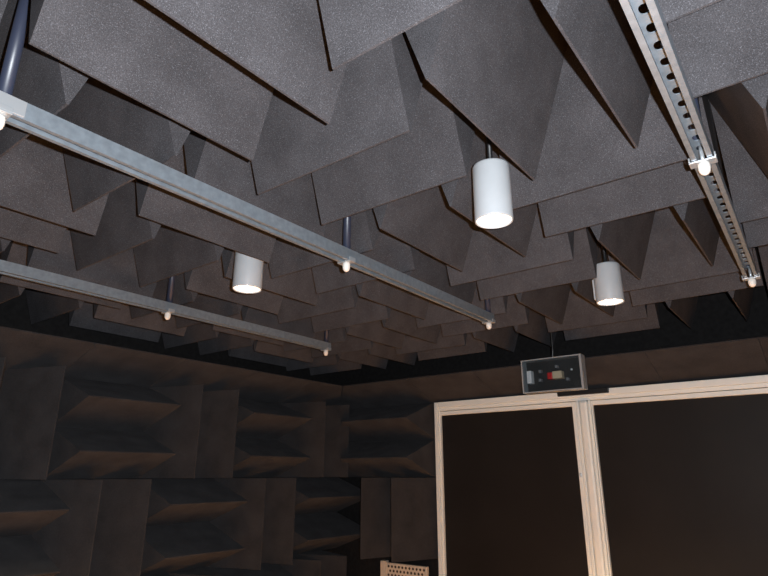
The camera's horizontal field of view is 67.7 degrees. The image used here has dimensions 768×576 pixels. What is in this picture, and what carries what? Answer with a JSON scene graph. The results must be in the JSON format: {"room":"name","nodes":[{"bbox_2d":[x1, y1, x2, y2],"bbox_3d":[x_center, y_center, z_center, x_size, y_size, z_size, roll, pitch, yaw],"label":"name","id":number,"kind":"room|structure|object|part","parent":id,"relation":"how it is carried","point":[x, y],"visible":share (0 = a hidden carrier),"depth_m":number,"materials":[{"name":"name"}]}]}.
{"room":"anechoic chamber","nodes":[
{"label":"anechoic chamber","id":0,"kind":"room"},
{"bbox_2d":[0,289,338,552],"bbox_3d":[-2.006,0.976,2.408,0.100,2.624,5.279,-13,-22,35],"label":"wall","id":1,"kind":"structure","parent":0,"point":[14,313],"depth_m":3.29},
{"bbox_2d":[0,357,65,479],"bbox_3d":[-1.685,0.598,2.570,0.360,0.498,0.498,-13,-22,35],"label":"wall block","id":2,"kind":"object","parent":1,"relation":"attached to","point":[29,397],"visible":1,"depth_m":2.60,"materials":[{"name":"grey fabric"}]},
{"bbox_2d":[0,480,69,575],"bbox_3d":[-1.685,1.073,2.417,0.360,0.498,0.498,-13,-22,35],"label":"wall block","id":3,"kind":"object","parent":1,"relation":"attached to","point":[26,506],"visible":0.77,"depth_m":2.52,"materials":[{"name":"fabric"}]},
{"bbox_2d":[0,326,95,369],"bbox_3d":[-1.685,0.264,2.678,0.360,0.199,0.498,-13,-22,35],"label":"strip","id":4,"kind":"object","parent":1,"relation":"attached to","point":[21,349],"visible":0.78,"depth_m":2.69,"materials":[{"name":"fabric"}]},
{"bbox_2d":[31,479,151,575],"bbox_3d":[-1.381,1.196,2.794,0.360,0.498,0.498,-13,-22,35],"label":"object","id":5,"kind":"object","parent":1,"relation":"attached to","point":[102,533],"visible":0.89,"depth_m":2.76,"materials":[{"name":"fabric"}]},
{"bbox_2d":[47,377,180,478],"bbox_3d":[-1.381,0.720,2.948,0.360,0.498,0.498,-13,-22,35],"label":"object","id":6,"kind":"object","parent":1,"relation":"attached to","point":[99,434],"visible":0.79,"depth_m":2.89,"materials":[{"name":"fabric"}]},
{"bbox_2d":[64,343,185,386],"bbox_3d":[-1.381,0.386,3.056,0.360,0.199,0.498,-13,-22,35],"label":"strip","id":7,"kind":"object","parent":1,"relation":"attached to","point":[102,362],"visible":0.75,"depth_m":3.02,"materials":[{"name":"fabric"}]},
{"bbox_2d":[139,385,238,478],"bbox_3d":[-1.078,0.842,3.326,0.360,0.498,0.498,-13,-22,35],"label":"wall block","id":8,"kind":"object","parent":1,"relation":"attached to","point":[201,432],"visible":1,"depth_m":3.25,"materials":[{"name":"fabric"}]},
{"bbox_2d":[140,478,247,575],"bbox_3d":[-1.078,1.318,3.172,0.360,0.498,0.498,-13,-22,35],"label":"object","id":9,"kind":"object","parent":1,"relation":"attached to","point":[180,535],"visible":0.92,"depth_m":3.14,"materials":[{"name":"fabric"}]},
{"bbox_2d":[150,359,256,390],"bbox_3d":[-1.078,0.508,3.434,0.360,0.199,0.498,-13,-22,35],"label":"strip","id":10,"kind":"object","parent":1,"relation":"attached to","point":[214,377],"visible":0.68,"depth_m":3.37,"materials":[{"name":"fabric"}]},
{"bbox_2d":[205,563,293,575],"bbox_3d":[-0.774,1.916,3.396,0.360,0.498,0.498,-13,-22,35],"label":"wall block","id":11,"kind":"object","parent":1,"relation":"attached to","point":[266,569],"visible":0.43,"depth_m":3.50,"materials":[{"name":"grey fabric"}]},
{"bbox_2d":[207,478,295,569],"bbox_3d":[-0.774,1.440,3.550,0.360,0.498,0.498,-13,-22,35],"label":"wall block","id":12,"kind":"object","parent":1,"relation":"attached to","point":[263,525],"visible":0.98,"depth_m":3.46,"materials":[{"name":"fabric"}]},
{"bbox_2d":[230,371,313,402],"bbox_3d":[-0.774,0.631,3.812,0.360,0.199,0.498,-13,-22,35],"label":"strip","id":13,"kind":"object","parent":1,"relation":"attached to","point":[260,386],"visible":0.68,"depth_m":3.79,"materials":[{"name":"fabric"}]},
{"bbox_2d":[233,399,311,477],"bbox_3d":[-0.774,0.964,3.704,0.360,0.498,0.498,-13,-22,35],"label":"wall block","id":14,"kind":"object","parent":1,"relation":"attached to","point":[258,453],"visible":0.74,"depth_m":3.67,"materials":[{"name":"fabric"}]},
{"bbox_2d":[279,381,341,405],"bbox_3d":[-0.426,0.771,4.245,0.360,0.199,0.644,-13,-22,35],"label":"strip","id":15,"kind":"object","parent":1,"relation":"attached to","point":[316,391],"visible":0.61,"depth_m":4.11,"materials":[{"name":"grey fabric"}]},
{"bbox_2d":[278,550,346,575],"bbox_3d":[-0.470,2.038,3.774,0.360,0.498,0.498,-13,-22,35],"label":"wall block","id":16,"kind":"object","parent":1,"relation":"attached to","point":[320,562],"visible":0.8,"depth_m":3.82,"materials":[{"name":"fabric"}]},
{"bbox_2d":[276,402,349,476],"bbox_3d":[-0.470,1.086,4.082,0.360,0.498,0.498,-13,-22,35],"label":"wall block","id":17,"kind":"object","parent":1,"relation":"attached to","point":[323,438],"visible":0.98,"depth_m":3.97,"materials":[{"name":"fabric"}]},
{"bbox_2d":[289,477,360,553],"bbox_3d":[-0.425,1.580,3.985,0.360,0.498,0.647,-13,-22,35],"label":"wall block","id":18,"kind":"object","parent":1,"relation":"attached to","point":[318,525],"visible":0.71,"depth_m":3.96,"materials":[{"name":"grey fabric"}]},
{"bbox_2d":[335,258,767,575],"bbox_3d":[1.779,1.127,2.875,5.518,2.624,0.100,-13,-22,35],"label":"wall","id":19,"kind":"structure","parent":0,"point":[717,317],"depth_m":3.52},
{"bbox_2d":[340,375,433,409],"bbox_3d":[-0.101,0.756,4.199,0.894,0.199,0.360,-13,-22,35],"label":"strip","id":20,"kind":"object","parent":19,"relation":"attached to","point":[391,392],"visible":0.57,"depth_m":4.11,"materials":[{"name":"grey fabric"}]},
{"bbox_2d":[341,403,435,476],"bbox_3d":[-0.097,1.088,4.088,0.884,0.498,0.360,-13,-22,35],"label":"wall block","id":21,"kind":"object","parent":19,"relation":"attached to","point":[392,441],"visible":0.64,"depth_m":3.96,"materials":[{"name":"fabric"}]},
{"bbox_2d":[360,477,437,562],"bbox_3d":[0.057,1.528,3.823,0.498,0.498,0.360,-13,-22,35],"label":"wall block","id":22,"kind":"object","parent":19,"relation":"attached to","point":[398,522],"visible":0.88,"depth_m":3.75,"materials":[{"name":"fabric"}]},
{"bbox_2d":[406,367,497,402],"bbox_3d":[0.454,0.625,3.795,0.498,0.199,0.360,-13,-22,35],"label":"strip","id":23,"kind":"object","parent":19,"relation":"attached to","point":[459,385],"visible":0.75,"depth_m":3.76,"materials":[{"name":"grey fabric"}]},
{"bbox_2d":[472,364,555,396],"bbox_3d":[0.851,0.532,3.506,0.498,0.199,0.360,-13,-22,35],"label":"strip","id":24,"kind":"object","parent":19,"relation":"attached to","point":[504,381],"visible":0.29,"depth_m":3.54,"materials":[{"name":"grey fabric"}]},
{"bbox_2d":[439,402,592,575],"bbox_3d":[0.767,1.664,3.404,0.954,1.880,0.054,-13,-22,35],"label":"door","id":25,"kind":"structure","parent":19,"relation":"in","point":[513,503],"depth_m":3.52,"materials":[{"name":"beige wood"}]},
{"bbox_2d":[557,387,608,396],"bbox_3d":[1.166,0.612,3.366,0.299,0.030,0.024,-13,-22,35],"label":"bar","id":26,"kind":"object","parent":19,"relation":"attached to","point":[605,389],"visible":0.83,"depth_m":3.35,"materials":[{"name":"black plastic"}]},
{"bbox_2d":[575,400,609,575],"bbox_3d":[1.179,1.563,3.093,0.088,1.884,0.072,-13,-22,35],"label":"trim","id":27,"kind":"structure","parent":19,"relation":"attached to","point":[593,500],"depth_m":3.21,"materials":[{"name":"white wood"}]},
{"bbox_2d":[434,375,767,575],"bbox_3d":[1.190,1.546,3.103,2.074,1.966,0.064,-13,-22,35],"label":"trim","id":28,"kind":"structure","parent":19,"relation":"attached to","point":[760,381],"depth_m":3.40,"materials":[{"name":"white wood"}]},
{"bbox_2d":[585,348,662,388],"bbox_3d":[1.248,0.438,3.217,0.498,0.199,0.360,-13,-22,35],"label":"strip","id":29,"kind":"object","parent":19,"relation":"attached to","point":[628,368],"visible":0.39,"depth_m":3.15,"materials":[{"name":"grey fabric"}]},
{"bbox_2d":[591,388,767,575],"bbox_3d":[1.607,1.468,2.799,0.968,1.880,0.044,-13,-22,35],"label":"door","id":30,"kind":"structure","parent":19,"relation":"in","point":[683,478],"depth_m":2.98,"materials":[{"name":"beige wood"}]},
{"bbox_2d":[644,335,767,382],"bbox_3d":[1.645,0.345,2.928,0.498,0.199,0.360,-13,-22,35],"label":"acoustic panel","id":31,"kind":"object","parent":19,"relation":"attached to","point":[738,357],"visible":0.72,"depth_m":2.90,"materials":[{"name":"fabric"}]},
{"bbox_2d":[758,335,767,363],"bbox_3d":[2.042,0.252,2.639,0.498,0.199,0.360,-13,-22,35],"label":"strip","id":32,"kind":"object","parent":19,"relation":"attached to","point":[763,339],"visible":1,"depth_m":2.69,"materials":[{"name":"fabric"}]},
{"bbox_3d":[0.145,-0.826,1.261,5.518,0.100,5.479,-13,-22,35],"label":"ceiling","id":33,"kind":"structure","parent":0,"visible":0},
{"bbox_2d":[0,0,7,21],"bbox_3d":[-1.070,-0.613,1.090,0.498,0.410,0.498,-13,-22,35],"label":"wedge","id":34,"kind":"object","parent":33,"relation":"hanging from","point":[3,3],"visible":1,"depth_m":1.16,"materials":[{"name":"grey fabric"}]},
{"bbox_2d":[0,237,10,252],"bbox_3d":[-1.560,-0.304,2.046,0.498,0.410,0.498,-13,-22,35],"label":"wedge","id":35,"kind":"object","parent":33,"relation":"hanging from","point":[4,243],"visible":0.18,"depth_m":1.94,"materials":[{"name":"grey fabric"}]},
{"bbox_2d":[0,253,83,323],"bbox_3d":[-1.654,-0.089,2.713,0.498,0.410,0.498,-13,-22,35],"label":"wedge","id":36,"kind":"object","parent":33,"relation":"hanging from","point":[42,306],"visible":0.21,"depth_m":2.74,"materials":[{"name":"grey fabric"}]},
{"bbox_2d":[0,114,108,252],"bbox_3d":[-1.163,-0.398,1.756,0.498,0.410,0.498,-13,-22,35],"label":"wedge","id":37,"kind":"object","parent":33,"relation":"hanging from","point":[36,208],"visible":0.5,"depth_m":1.70,"materials":[{"name":"grey fabric"}]},
{"bbox_2d":[0,227,156,308],"bbox_3d":[-1.256,-0.182,2.423,0.498,0.410,0.498,-13,-22,35],"label":"wedge","id":38,"kind":"object","parent":33,"relation":"hanging from","point":[119,271],"visible":0.12,"depth_m":2.30,"materials":[{"name":"grey fabric"}]},
{"bbox_2d":[0,0,191,211],"bbox_3d":[-0.766,-0.492,1.466,0.498,0.410,0.498,-13,-22,35],"label":"wedge","id":39,"kind":"object","parent":33,"relation":"hanging from","point":[43,81],"visible":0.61,"depth_m":1.41,"materials":[{"name":"grey fabric"}]},
{"bbox_2d":[69,301,186,341],"bbox_3d":[-1.349,0.033,3.091,0.498,0.410,0.498,-13,-22,35],"label":"wedge","id":40,"kind":"object","parent":33,"relation":"hanging from","point":[91,316],"visible":0.26,"depth_m":2.99,"materials":[{"name":"grey fabric"}]},
{"bbox_2d":[70,179,223,286],"bbox_3d":[-0.860,-0.276,2.134,0.498,0.410,0.498,-13,-22,35],"label":"wedge","id":41,"kind":"object","parent":33,"relation":"hanging from","point":[161,252],"visible":0.36,"depth_m":2.06,"materials":[{"name":"grey fabric"}]},
{"bbox_2d":[0,260,330,355],"bbox_3d":[-1.231,-0.229,2.125,0.054,0.504,3.025,-13,-22,35],"label":"rail","id":42,"kind":"object","parent":33,"relation":"hanging from","point":[167,307],"visible":1,"depth_m":2.39,"materials":[{"name":"metal"}]},
{"bbox_3d":[-0.921,0.101,2.444,0.054,0.014,0.028,-13,-22,35],"label":"clamp plate","id":43,"kind":"part","parent":42,"relation":"part of","materials":[{"name":"silver metal"}]},
{"bbox_3d":[-0.921,-0.139,2.521,0.026,0.432,0.026,-13,-22,35],"label":"hanger rod","id":44,"kind":"part","parent":42,"relation":"part of","materials":[{"name":"grey metal"}]},
{"bbox_3d":[-0.323,0.102,3.265,0.026,0.432,0.026,-13,-22,35],"label":"hanger rod","id":45,"kind":"part","parent":42,"relation":"part of","materials":[{"name":"grey metal"}]},
{"bbox_2d":[129,273,242,328],"bbox_3d":[-0.953,-0.060,2.802,0.498,0.410,0.498,-13,-22,35],"label":"wedge","id":46,"kind":"object","parent":33,"relation":"hanging from","point":[182,296],"visible":0.24,"depth_m":2.73,"materials":[{"name":"grey fabric"}]},
{"bbox_2d":[28,0,346,160],"bbox_3d":[-0.368,-0.585,1.178,0.498,0.410,0.498,-13,-22,35],"label":"wedge","id":47,"kind":"object","parent":33,"relation":"hanging from","point":[214,68],"visible":0.94,"depth_m":1.14,"materials":[{"name":"grey fabric"}]},
{"bbox_2d":[162,322,253,354],"bbox_3d":[-1.047,0.156,3.469,0.498,0.410,0.498,-13,-22,35],"label":"wedge","id":48,"kind":"object","parent":33,"relation":"hanging from","point":[209,341],"visible":0.26,"depth_m":3.41,"materials":[{"name":"grey fabric"}]},
{"bbox_2d":[136,130,326,262],"bbox_3d":[-0.463,-0.369,1.846,0.498,0.410,0.498,-13,-22,35],"label":"wedge","id":49,"kind":"object","parent":33,"relation":"hanging from","point":[200,158],"visible":0.26,"depth_m":1.75,"materials":[{"name":"grey fabric"}]},
{"bbox_2d":[0,0,494,328],"bbox_3d":[-0.432,-0.416,1.543,0.054,0.504,3.025,-13,-22,35],"label":"rail","id":50,"kind":"object","parent":33,"relation":"hanging from","point":[18,113],"visible":0.98,"depth_m":1.38,"materials":[{"name":"metal"}]},
{"bbox_3d":[-0.737,-0.335,1.097,0.054,0.014,0.028,-13,-22,35],"label":"clamp plate","id":51,"kind":"part","parent":50,"relation":"part of","materials":[{"name":"silver metal"}]},
{"bbox_3d":[-0.737,-0.574,1.175,0.026,0.432,0.026,-13,-22,35],"label":"hanger rod","id":52,"kind":"part","parent":50,"relation":"part of","materials":[{"name":"grey metal"}]},
{"bbox_3d":[-0.122,-0.087,1.862,0.054,0.014,0.028,-13,-22,35],"label":"clamp plate","id":53,"kind":"part","parent":50,"relation":"part of","materials":[{"name":"silver metal"}]},
{"bbox_3d":[-0.122,-0.327,1.940,0.026,0.432,0.026,-13,-22,35],"label":"hanger rod","id":54,"kind":"part","parent":50,"relation":"part of","materials":[{"name":"grey metal"}]},
{"bbox_3d":[0.476,-0.086,2.684,0.026,0.432,0.026,-13,-22,35],"label":"hanger rod","id":55,"kind":"part","parent":50,"relation":"part of","materials":[{"name":"grey metal"}]},
{"bbox_3d":[0.476,0.153,2.607,0.054,0.014,0.028,-13,-22,35],"label":"clamp plate","id":56,"kind":"part","parent":50,"relation":"part of","materials":[{"name":"silver metal"}]},
{"bbox_2d":[232,251,263,293],"bbox_3d":[-0.494,-0.229,2.141,0.104,0.493,0.104,-13,-22,35],"label":"pendant lamp","id":57,"kind":"object","parent":33,"relation":"hanging from","point":[248,270],"visible":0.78,"depth_m":2.05,"materials":[{"name":"white metal"}]},
{"bbox_2d":[234,285,259,291],"bbox_3d":[-0.494,-0.002,2.067,0.095,0.007,0.095,-8,-19,23],"label":"diffuser","id":58,"kind":"object","parent":57,"relation":"attached to","point":[238,288],"depth_m":2.07,"materials":[{"name":"white plastic"}]},
{"bbox_2d":[184,247,318,314],"bbox_3d":[-0.555,-0.153,2.513,0.498,0.410,0.498,-13,-22,35],"label":"wedge","id":59,"kind":"object","parent":33,"relation":"hanging from","point":[215,279],"visible":0.29,"depth_m":2.44,"materials":[{"name":"grey fabric"}]},
{"bbox_2d":[211,305,315,345],"bbox_3d":[-0.649,0.062,3.179,0.498,0.410,0.498,-13,-22,35],"label":"wedge","id":60,"kind":"object","parent":33,"relation":"hanging from","point":[303,327],"visible":0.14,"depth_m":3.08,"materials":[{"name":"grey fabric"}]},
{"bbox_2d":[228,340,312,366],"bbox_3d":[-0.743,0.278,3.847,0.498,0.410,0.498,-13,-22,35],"label":"wedge","id":61,"kind":"object","parent":33,"relation":"hanging from","point":[260,351],"visible":0.24,"depth_m":3.77,"materials":[{"name":"grey fabric"}]},
{"bbox_2d":[286,354,361,374],"bbox_3d":[-0.440,0.400,4.224,0.498,0.410,0.498,-13,-22,35],"label":"wedge","id":62,"kind":"object","parent":33,"relation":"hanging from","point":[331,363],"visible":0.24,"depth_m":4.16,"materials":[{"name":"grey fabric"}]},
{"bbox_2d":[283,327,373,357],"bbox_3d":[-0.345,0.184,3.558,0.498,0.410,0.498,-13,-22,35],"label":"wedge","id":63,"kind":"object","parent":33,"relation":"hanging from","point":[341,342],"visible":0.21,"depth_m":3.50,"materials":[{"name":"grey fabric"}]},
{"bbox_2d":[277,285,390,332],"bbox_3d":[-0.252,-0.032,2.890,0.498,0.410,0.498,-13,-22,35],"label":"wedge","id":64,"kind":"object","parent":33,"relation":"hanging from","point":[342,307],"visible":0.29,"depth_m":2.82,"materials":[{"name":"grey fabric"}]},
{"bbox_2d":[269,208,419,293],"bbox_3d":[-0.158,-0.247,2.223,0.498,0.410,0.498,-13,-22,35],"label":"wedge","id":65,"kind":"object","parent":33,"relation":"hanging from","point":[367,239],"visible":0.36,"depth_m":2.15,"materials":[{"name":"grey fabric"}]},
{"bbox_2d":[251,32,474,224],"bbox_3d":[-0.065,-0.463,1.556,0.498,0.410,0.498,-13,-22,35],"label":"wedge","id":66,"kind":"object","parent":33,"relation":"hanging from","point":[391,135],"visible":0.59,"depth_m":1.47,"materials":[{"name":"grey fabric"}]},
{"bbox_2d":[338,342,416,368],"bbox_3d":[-0.041,0.307,3.936,0.498,0.410,0.498,-13,-22,35],"label":"wedge","id":67,"kind":"object","parent":33,"relation":"hanging from","point":[378,356],"visible":0.24,"depth_m":3.88,"materials":[{"name":"grey fabric"}]},
{"bbox_2d":[319,0,461,69],"bbox_3d":[0.027,-0.678,0.890,0.498,0.410,0.498,-13,-22,35],"label":"wedge","id":68,"kind":"object","parent":33,"relation":"hanging from","point":[353,28],"visible":1,"depth_m":1.01,"materials":[{"name":"grey fabric"}]},
{"bbox_2d":[345,308,440,348],"bbox_3d":[0.052,0.091,3.268,0.498,0.410,0.498,-13,-22,35],"label":"wedge","id":69,"kind":"object","parent":33,"relation":"hanging from","point":[391,332],"visible":0.26,"depth_m":3.20,"materials":[{"name":"grey fabric"}]},
{"bbox_2d":[356,250,476,319],"bbox_3d":[0.146,-0.125,2.601,0.498,0.410,0.498,-13,-22,35],"label":"wedge","id":70,"kind":"object","parent":33,"relation":"hanging from","point":[430,270],"visible":0.14,"depth_m":2.52,"materials":[{"name":"grey fabric"}]},
{"bbox_2d":[395,328,486,360],"bbox_3d":[0.355,0.213,3.647,0.498,0.410,0.498,-13,-22,35],"label":"wedge","id":71,"kind":"object","parent":33,"relation":"hanging from","point":[461,344],"visible":0.24,"depth_m":3.57,"materials":[{"name":"grey fabric"}]},
{"bbox_2d":[373,126,537,271],"bbox_3d":[0.239,-0.341,1.933,0.498,0.410,0.498,-13,-22,35],"label":"wedge","id":72,"kind":"object","parent":33,"relation":"hanging from","point":[439,221],"visible":0.4,"depth_m":1.90,"materials":[{"name":"grey fabric"}]},
{"bbox_2d":[415,285,529,336],"bbox_3d":[0.449,-0.003,2.980,0.498,0.410,0.498,-13,-22,35],"label":"wedge","id":73,"kind":"object","parent":33,"relation":"hanging from","point":[507,310],"visible":0.29,"depth_m":2.90,"materials":[{"name":"grey fabric"}]},
{"bbox_2d":[472,136,512,228],"bbox_3d":[0.290,-0.410,1.583,0.100,0.493,0.100,-13,-22,35],"label":"pendant lamp","id":74,"kind":"object","parent":33,"relation":"hanging from","point":[493,207],"visible":0.95,"depth_m":1.50,"materials":[{"name":"white metal"}]},
{"bbox_3d":[0.290,-0.487,1.608,0.014,0.330,0.014,-13,-22,35],"label":"stem","id":75,"kind":"part","parent":74,"relation":"part of","materials":[{"name":"black plastic"}]},
{"bbox_2d":[477,214,511,226],"bbox_3d":[0.290,-0.182,1.509,0.091,0.007,0.091,4,-18,-11],"label":"diffuser","id":76,"kind":"object","parent":74,"relation":"attached to","point":[483,220],"depth_m":1.51,"materials":[{"name":"white plastic"}]},
{"bbox_2d":[472,308,556,351],"bbox_3d":[0.753,0.120,3.358,0.498,0.410,0.498,-13,-22,35],"label":"wedge","id":77,"kind":"object","parent":33,"relation":"hanging from","point":[536,329],"visible":0.19,"depth_m":3.29,"materials":[{"name":"grey fabric"}]},
{"bbox_2d":[446,205,596,299],"bbox_3d":[0.542,-0.218,2.312,0.498,0.410,0.498,-13,-22,35],"label":"wedge","id":78,"kind":"object","parent":33,"relation":"hanging from","point":[498,270],"visible":0.38,"depth_m":2.22,"materials":[{"name":"grey fabric"}]},
{"bbox_2d":[405,0,660,179],"bbox_3d":[0.332,-0.556,1.268,0.498,0.410,0.498,-13,-22,35],"label":"wedge","id":79,"kind":"object","parent":33,"relation":"hanging from","point":[499,63],"visible":0.92,"depth_m":1.23,"materials":[{"name":"grey fabric"}]},
{"bbox_2d":[521,332,587,394],"bbox_3d":[1.018,0.264,3.321,0.340,0.704,0.375,-13,-22,35],"label":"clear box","id":80,"kind":"object","parent":33,"relation":"hanging from","point":[565,373],"visible":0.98,"depth_m":3.13,"materials":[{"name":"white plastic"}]},
{"bbox_2d":[527,371,533,383],"bbox_3d":[0.820,0.502,3.205,0.026,0.070,0.039,-13,-22,35],"label":"rocker switch","id":81,"kind":"object","parent":80,"relation":"attached to","point":[530,374],"depth_m":3.19,"materials":[{"name":"white plastic"}]},
{"bbox_3d":[0.940,0.480,3.143,0.340,0.182,0.003,-13,-22,35],"label":"panel","id":82,"kind":"part","parent":80,"relation":"part of","materials":[{"name":"grey"}]},
{"bbox_2d":[516,240,615,323],"bbox_3d":[0.845,-0.096,2.691,0.498,0.410,0.498,-13,-22,35],"label":"wedge","id":83,"kind":"object","parent":33,"relation":"hanging from","point":[551,302],"visible":0.26,"depth_m":2.67,"materials":[{"name":"grey fabric"}]},
{"bbox_2d":[545,285,659,340],"bbox_3d":[1.151,0.026,3.068,0.498,0.410,0.498,-13,-22,35],"label":"wedge","id":84,"kind":"object","parent":33,"relation":"hanging from","point":[582,318],"visible":0.24,"depth_m":2.97,"materials":[{"name":"grey fabric"}]},
{"bbox_2d":[592,244,624,305],"bbox_3d":[0.882,-0.175,2.317,0.112,0.488,0.104,-13,-22,35],"label":"pendant lamp","id":85,"kind":"object","parent":33,"relation":"hanging from","point":[608,286],"visible":0.95,"depth_m":2.23,"materials":[{"name":"white metal"}]},
{"bbox_3d":[0.885,-0.249,2.338,0.014,0.334,0.014,-13,-22,35],"label":"stem","id":86,"kind":"part","parent":85,"relation":"part of","materials":[{"name":"black plastic"}]},
{"bbox_2d":[598,299,622,304],"bbox_3d":[0.885,0.049,2.241,0.094,0.007,0.094,4,-18,-11],"label":"diffuser","id":87,"kind":"object","parent":85,"relation":"attached to","point":[600,301],"depth_m":2.24,"materials":[{"name":"white plastic"}]},
{"bbox_2d":[498,23,719,236],"bbox_3d":[0.636,-0.434,1.646,0.498,0.410,0.498,-13,-22,35],"label":"wedge","id":88,"kind":"object","parent":33,"relation":"hanging from","point":[590,172],"visible":0.38,"depth_m":1.53,"materials":[{"name":"grey fabric"}]},
{"bbox_2d":[590,99,728,279],"bbox_3d":[0.941,-0.312,2.024,0.498,0.410,0.498,-13,-22,35],"label":"wedge","id":89,"kind":"object","parent":33,"relation":"hanging from","point":[627,239],"visible":0.33,"depth_m":1.98,"materials":[{"name":"grey fabric"}]},
{"bbox_2d":[607,191,762,305],"bbox_3d":[1.242,-0.190,2.401,0.498,0.410,0.498,-13,-22,35],"label":"wedge","id":90,"kind":"object","parent":33,"relation":"hanging from","point":[675,267],"visible":0.29,"depth_m":2.28,"materials":[{"name":"grey fabric"}]},
{"bbox_2d":[619,0,760,286],"bbox_3d":[0.399,-0.612,0.939,0.054,0.504,3.025,-13,-22,35],"label":"rail","id":91,"kind":"object","parent":33,"relation":"hanging from","point":[694,138],"visible":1,"depth_m":1.13,"materials":[{"name":"metal"}]},
{"bbox_3d":[0.703,-0.520,1.339,0.026,0.432,0.026,-13,-22,35],"label":"hanger rod","id":92,"kind":"part","parent":91,"relation":"part of","materials":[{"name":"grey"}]},
{"bbox_3d":[0.703,-0.281,1.262,0.054,0.014,0.028,-13,-22,35],"label":"clamp plate","id":93,"kind":"part","parent":91,"relation":"part of","materials":[{"name":"silver metal"}]},
{"bbox_3d":[1.291,-0.277,2.091,0.026,0.432,0.026,-13,-22,35],"label":"hanger rod","id":94,"kind":"part","parent":91,"relation":"part of","materials":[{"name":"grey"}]},
{"bbox_3d":[1.291,-0.038,2.014,0.054,0.014,0.028,-13,-22,35],"label":"clamp plate","id":95,"kind":"part","parent":91,"relation":"part of","materials":[{"name":"silver metal"}]},
{"bbox_2d":[653,0,767,97],"bbox_3d":[0.729,-0.649,0.978,0.498,0.410,0.498,-13,-22,35],"label":"wedge","id":96,"kind":"object","parent":33,"relation":"hanging from","point":[719,44],"visible":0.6,"depth_m":1.10,"materials":[{"name":"grey fabric"}]},
{"bbox_2d":[665,247,759,328],"bbox_3d":[1.547,-0.067,2.779,0.498,0.410,0.498,-13,-22,35],"label":"wedge","id":97,"kind":"object","parent":33,"relation":"hanging from","point":[685,308],"visible":0.24,"depth_m":2.76,"materials":[{"name":"grey fabric"}]},
{"bbox_2d":[707,73,767,176],"bbox_3d":[1.032,-0.527,1.357,0.498,0.410,0.498,-13,-22,35],"label":"wedge","id":98,"kind":"object","parent":33,"relation":"hanging from","point":[743,106],"visible":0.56,"depth_m":1.39,"materials":[{"name":"grey fabric"}]},
{"bbox_2d":[710,103,767,247],"bbox_3d":[1.337,-0.405,1.735,0.498,0.410,0.498,-13,-22,35],"label":"wedge","id":99,"kind":"object","parent":33,"relation":"hanging from","point":[748,184],"visible":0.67,"depth_m":1.71,"materials":[{"name":"grey fabric"}]},
{"bbox_2d":[758,245,767,287],"bbox_3d":[1.944,-0.161,2.491,0.498,0.410,0.498,-13,-22,35],"label":"wedge","id":100,"kind":"object","parent":33,"relation":"hanging from","point":[763,250],"visible":0.36,"depth_m":2.48,"materials":[{"name":"grey fabric"}]},
{"bbox_3d":[0.145,1.766,0.423,5.518,0.100,5.479,-13,-22,35],"label":"floor","id":101,"kind":"structure","parent":0,"visible":0},
{"bbox_2d":[380,560,428,575],"bbox_3d":[0.135,2.267,3.657,0.370,0.936,0.044,-13,-22,35],"label":"perforated panel","id":102,"kind":"object","parent":101,"relation":"on","point":[387,568],"visible":1,"depth_m":3.79,"materials":[{"name":"brown wood"}]},
{"bbox_3d":[0.004,2.298,3.753,0.039,0.936,0.044,-13,-22,35],"label":"post","id":103,"kind":"part","parent":102,"relation":"part of","materials":[{"name":"beige wood"}]}
]}

